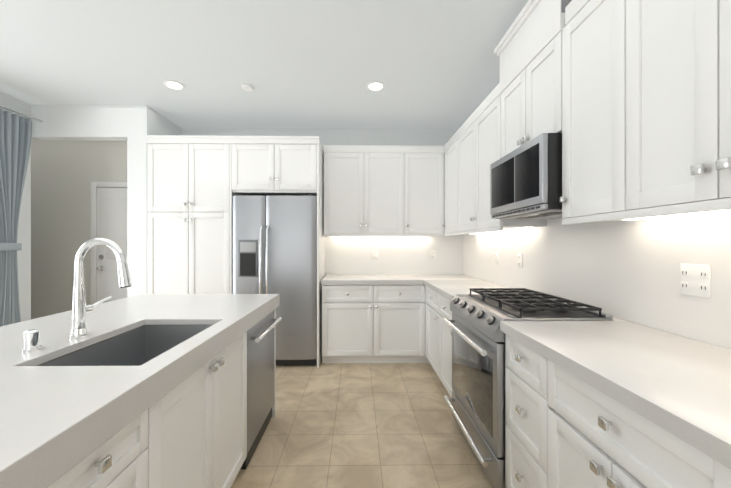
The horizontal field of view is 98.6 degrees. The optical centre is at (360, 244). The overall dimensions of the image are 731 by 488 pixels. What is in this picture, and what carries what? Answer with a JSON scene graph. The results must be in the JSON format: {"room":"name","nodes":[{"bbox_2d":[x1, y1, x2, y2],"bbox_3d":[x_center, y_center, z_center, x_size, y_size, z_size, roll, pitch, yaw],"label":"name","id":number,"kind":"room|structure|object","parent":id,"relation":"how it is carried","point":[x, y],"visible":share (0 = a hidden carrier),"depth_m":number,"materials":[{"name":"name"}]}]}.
{"room":"kitchen","nodes":[
{"label":"kitchen","id":0,"kind":"room"},
{"bbox_2d":[0,92,30,321],"bbox_3d":[-3.433,-0.080,-0.073,0.100,2.740,6.660,0,0,-1],"label":"wall","id":1,"kind":"structure","parent":0,"point":[24,255],"depth_m":3.19,"materials":[{"name":"paint"}]},
{"bbox_2d":[0,104,42,122],"bbox_3d":[-3.321,-1.265,1.617,0.159,0.044,3.222,0,0,-1],"label":"curtain rod","id":2,"kind":"object","parent":1,"relation":"attached to","point":[21,113],"visible":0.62,"depth_m":3.04,"materials":[{"name":"silver metal"}]},
{"bbox_2d":[0,108,31,326],"bbox_3d":[-3.277,0.020,2.805,0.088,2.500,0.658,0,0,-1],"label":"curtain","id":3,"kind":"object","parent":2,"relation":"hanging from","point":[15,136],"visible":0.92,"depth_m":2.92,"materials":[{"name":"grey fabric"}]},
{"bbox_2d":[31,137,126,318],"bbox_3d":[-3.689,-0.080,4.194,2.690,2.740,0.100,0,0,-1],"label":"wall","id":4,"kind":"structure","parent":0,"point":[64,173],"depth_m":4.14,"materials":[{"name":"paint"}]},
{"bbox_2d":[90,182,126,304],"bbox_3d":[-3.033,0.235,4.099,1.000,2.110,0.095,0,0,-1],"label":"hall door","id":5,"kind":"structure","parent":4,"relation":"in","point":[108,210],"depth_m":4.11,"materials":[{"name":"white wood"}]},
{"bbox_2d":[31,105,181,296],"bbox_3d":[-2.831,-0.080,3.639,1.192,2.740,0.750,0,0,-1],"label":"wall","id":6,"kind":"structure","parent":0,"point":[133,126],"depth_m":3.27,"materials":[{"name":"paint"}]},
{"bbox_2d":[0,0,528,129],"bbox_3d":[-1.784,-1.490,0.866,6.420,0.080,8.500,0,0,-1],"label":"ceiling","id":7,"kind":"structure","parent":0,"point":[322,64],"depth_m":2.45,"materials":[{"name":"paint"}]},
{"bbox_2d":[163,80,184,89],"bbox_3d":[-1.693,-1.444,2.847,0.170,0.008,0.170,0,0,-1],"label":"recessed light","id":8,"kind":"object","parent":7,"relation":"in","point":[173,84],"visible":0.96,"depth_m":2.84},
{"bbox_2d":[242,84,252,90],"bbox_3d":[-1.038,-1.437,2.875,0.100,0.023,0.100,0,0,-1],"label":"smoke detector","id":9,"kind":"object","parent":7,"relation":"attached to","point":[247,87],"visible":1,"depth_m":2.85,"materials":[{"name":"white plastic"}]},
{"bbox_2d":[366,81,384,90],"bbox_3d":[0.132,-1.444,2.869,0.170,0.008,0.170,0,0,-1],"label":"recessed light","id":10,"kind":"object","parent":7,"relation":"in","point":[375,86],"visible":1,"depth_m":2.86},
{"bbox_2d":[182,128,462,275],"bbox_3d":[-0.516,-0.080,3.991,3.610,2.740,0.100,0,0,-1],"label":"wall","id":11,"kind":"structure","parent":0,"point":[396,254],"depth_m":3.95,"materials":[{"name":"paint"}]},
{"bbox_2d":[234,136,323,202],"bbox_3d":[-0.912,-0.839,3.610,0.889,0.580,0.647,0,0,-1],"label":"upper cabinet","id":12,"kind":"object","parent":11,"relation":"attached to","point":[263,165],"depth_m":3.29,"materials":[{"name":"white paint"}]},
{"bbox_2d":[323,145,410,235],"bbox_3d":[0.061,-0.635,3.782,0.990,1.016,0.327,0,0,-1],"label":"upper cabinet","id":13,"kind":"object","parent":11,"relation":"attached to","point":[380,190],"depth_m":3.62,"materials":[{"name":"white paint"}]},
{"bbox_2d":[372,250,377,258],"bbox_3d":[0.180,0.130,3.945,0.075,0.115,0.008,0,0,-1],"label":"electrical outlet","id":14,"kind":"object","parent":11,"relation":"attached to","point":[374,254],"visible":1,"depth_m":3.94,"materials":[{"name":"white plastic"}]},
{"bbox_2d":[411,146,443,235],"bbox_3d":[0.699,-0.635,3.789,0.524,1.016,0.327,0,0,-1],"label":"upper cabinet","id":15,"kind":"object","parent":11,"relation":"attached to","point":[427,162],"depth_m":3.63,"materials":[{"name":"white paint"}]},
{"bbox_2d":[430,250,435,258],"bbox_3d":[0.909,0.130,3.953,0.075,0.115,0.008,0,0,-1],"label":"electrical outlet","id":16,"kind":"object","parent":11,"relation":"attached to","point":[432,254],"visible":1,"depth_m":3.95,"materials":[{"name":"white plastic"}]},
{"bbox_2d":[231,359,492,487],"bbox_3d":[-1.784,1.330,0.866,6.420,0.080,8.500,0,0,-1],"label":"floor","id":17,"kind":"structure","parent":0,"point":[362,425],"depth_m":2.13,"materials":[{"name":"tile"}]},
{"bbox_2d":[48,393,167,487],"bbox_3d":[-0.956,0.879,0.737,0.660,0.824,0.499,0,0,-1],"label":"base cabinet","id":18,"kind":"object","parent":17,"relation":"on","point":[136,456],"depth_m":0.87,"materials":[{"name":"white paint"}]},
{"bbox_2d":[0,294,278,487],"bbox_3d":[-1.122,0.420,0.804,1.043,0.090,3.161,0,0,-1],"label":"countertop","id":19,"kind":"structure","parent":18,"relation":"on","point":[57,423],"depth_m":0.91,"materials":[{"name":"stone"}]},
{"bbox_2d":[22,329,40,351],"bbox_3d":[-1.172,0.339,1.119,0.048,0.071,0.048,0,0,-1],"label":"dishwasher air gap","id":20,"kind":"object","parent":19,"relation":"on","point":[31,340],"visible":1,"depth_m":1.10,"materials":[{"name":"silver metal"}]},
{"bbox_2d":[69,238,131,338],"bbox_3d":[-1.059,0.173,1.343,0.238,0.402,0.186,0,0,-1],"label":"faucet","id":21,"kind":"object","parent":19,"relation":"on","point":[81,309],"visible":1,"depth_m":1.27,"materials":[{"name":"silver metal"}]},
{"bbox_2d":[38,325,211,365],"bbox_3d":[-0.886,0.572,1.278,0.455,0.332,0.669,0,0,-1],"label":"undermount sink","id":22,"kind":"object","parent":19,"relation":"in","point":[140,346],"visible":0.04,"depth_m":1.49,"materials":[{"name":"silver metal"}]},
{"bbox_2d":[240,310,281,469],"bbox_3d":[-0.911,0.870,2.047,0.664,0.800,0.572,0,0,-1],"label":"dishwasher","id":23,"kind":"object","parent":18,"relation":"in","point":[260,368],"visible":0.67,"depth_m":1.98,"materials":[{"name":"grey metal"}]},
{"bbox_2d":[146,135,234,293],"bbox_3d":[-1.794,0.080,3.600,0.876,2.418,0.647,0,0,-1],"label":"tall cabinet","id":24,"kind":"object","parent":17,"relation":"on","point":[195,184],"depth_m":3.28,"materials":[{"name":"white paint"}]},
{"bbox_2d":[232,194,316,364],"bbox_3d":[-0.910,0.374,3.565,0.877,1.808,0.704,0,0,-1],"label":"refrigerator","id":25,"kind":"object","parent":17,"relation":"on","point":[274,244],"visible":0.79,"depth_m":3.27,"materials":[{"name":"grey metal"}]},
{"bbox_2d":[322,284,425,362],"bbox_3d":[0.131,0.857,3.643,1.103,0.866,0.607,0,0,-1],"label":"base cabinet","id":26,"kind":"object","parent":17,"relation":"on","point":[384,323],"depth_m":3.35,"materials":[{"name":"white paint"}]},
{"bbox_2d":[321,274,420,284],"bbox_3d":[0.405,0.398,3.632,1.650,0.047,0.635,0,0,-1],"label":"countertop","id":27,"kind":"structure","parent":26,"relation":"on","point":[330,279],"depth_m":3.37,"materials":[{"name":"stone"}]},
{"bbox_2d":[425,286,452,397],"bbox_3d":[0.982,0.857,2.829,0.636,0.866,1.034,0,0,-1],"label":"base cabinet","id":28,"kind":"object","parent":17,"relation":"on","point":[438,342],"visible":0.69,"depth_m":2.77,"materials":[{"name":"white paint"}]},
{"bbox_2d":[505,334,540,487],"bbox_3d":[1.014,0.857,1.347,0.607,0.866,0.400,0,0,-1],"label":"base cabinet","id":29,"kind":"object","parent":17,"relation":"on","point":[523,364],"depth_m":1.38,"materials":[{"name":"white paint"}]},
{"bbox_2d":[443,288,612,487],"bbox_3d":[0.920,0.804,1.928,0.646,0.972,0.756,0,0,-1],"label":"range","id":30,"kind":"object","parent":17,"relation":"on","point":[477,406],"visible":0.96,"depth_m":1.73,"materials":[{"name":"silver metal"}]},
{"bbox_2d":[541,355,692,487],"bbox_3d":[1.019,0.857,0.872,0.607,0.866,0.670,0,0,-1],"label":"base cabinet","id":31,"kind":"object","parent":17,"relation":"on","point":[564,428],"depth_m":0.95,"materials":[{"name":"white paint"}]},
{"bbox_2d":[693,447,730,487],"bbox_3d":[1.026,0.857,0.292,0.607,0.866,0.729,0,0,-1],"label":"base cabinet","id":32,"kind":"object","parent":17,"relation":"on","point":[708,472],"depth_m":0.65,"materials":[{"name":"white paint"}]},
{"bbox_2d":[413,274,730,468],"bbox_3d":[0.983,0.399,1.644,0.661,0.047,4.625,0,0,-1],"label":"countertop","id":33,"kind":"structure","parent":32,"relation":"on","point":[678,386],"depth_m":0.98,"materials":[{"name":"stone"}]},
{"bbox_2d":[463,211,730,349],"bbox_3d":[1.382,-0.080,0.359,0.100,2.740,7.410,0,0,-1],"label":"wall","id":34,"kind":"structure","parent":0,"point":[628,270],"depth_m":1.55,"materials":[{"name":"white paint"}]},
{"bbox_2d":[442,135,481,235],"bbox_3d":[1.130,-0.636,3.363,0.327,1.016,0.531,0,0,-1],"label":"upper cabinet","id":35,"kind":"object","parent":34,"relation":"attached to","point":[448,225],"depth_m":3.46,"materials":[{"name":"white paint"}]},
{"bbox_2d":[495,252,498,263],"bbox_3d":[1.296,0.130,3.003,0.008,0.115,0.075,0,0,-1],"label":"electrical outlet","id":36,"kind":"object","parent":34,"relation":"attached to","point":[496,257],"visible":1,"depth_m":2.98,"materials":[{"name":"white plastic"}]},
{"bbox_2d":[454,85,545,231],"bbox_3d":[1.138,-0.636,2.684,0.327,1.016,1.065,0,0,-1],"label":"upper cabinet","id":37,"kind":"object","parent":34,"relation":"attached to","point":[476,141],"depth_m":2.62,"materials":[{"name":"white paint"}]},
{"bbox_2d":[474,209,730,233],"bbox_3d":[0.460,-0.120,1.625,1.625,0.011,4.565,0,0,-1],"label":"led strip","id":38,"kind":"object","parent":37,"relation":"attached to","point":[728,210],"visible":0.33,"depth_m":1.31,"materials":[{"name":"white plastic"}]},
{"bbox_2d":[517,253,522,267],"bbox_3d":[1.301,0.130,2.573,0.008,0.115,0.075,0,0,-1],"label":"electrical outlet","id":39,"kind":"object","parent":34,"relation":"attached to","point":[520,260],"visible":1,"depth_m":2.56,"materials":[{"name":"white plastic"}]},
{"bbox_2d":[498,0,565,159],"bbox_3d":[1.144,-0.961,1.880,0.333,0.798,0.660,0,0,-1],"label":"upper cabinet","id":40,"kind":"object","parent":34,"relation":"attached to","point":[530,85],"depth_m":1.82,"materials":[{"name":"white paint"}]},
{"bbox_2d":[490,133,561,218],"bbox_3d":[1.104,-0.363,1.871,0.414,0.385,0.618,0,0,-1],"label":"microwave","id":41,"kind":"object","parent":40,"relation":"attached to","point":[525,180],"visible":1,"depth_m":1.70,"materials":[{"name":"silver metal"}]},
{"bbox_2d":[558,0,653,223],"bbox_3d":[1.153,-0.635,1.367,0.327,1.016,0.487,0,0,-1],"label":"upper cabinet","id":42,"kind":"object","parent":34,"relation":"attached to","point":[583,198],"depth_m":1.40,"materials":[{"name":"white paint"}]},
{"bbox_2d":[606,0,730,215],"bbox_3d":[1.159,-0.635,0.878,0.327,1.016,0.729,0,0,-1],"label":"upper cabinet","id":43,"kind":"object","parent":34,"relation":"attached to","point":[630,100],"depth_m":1.02,"materials":[{"name":"white paint"}]},
{"bbox_2d":[680,263,710,297],"bbox_3d":[1.316,0.140,1.239,0.008,0.125,0.107,0,0,-1],"label":"electrical outlet","id":44,"kind":"object","parent":34,"relation":"attached to","point":[695,279],"visible":1,"depth_m":1.23,"materials":[{"name":"white plastic"}]}
]}

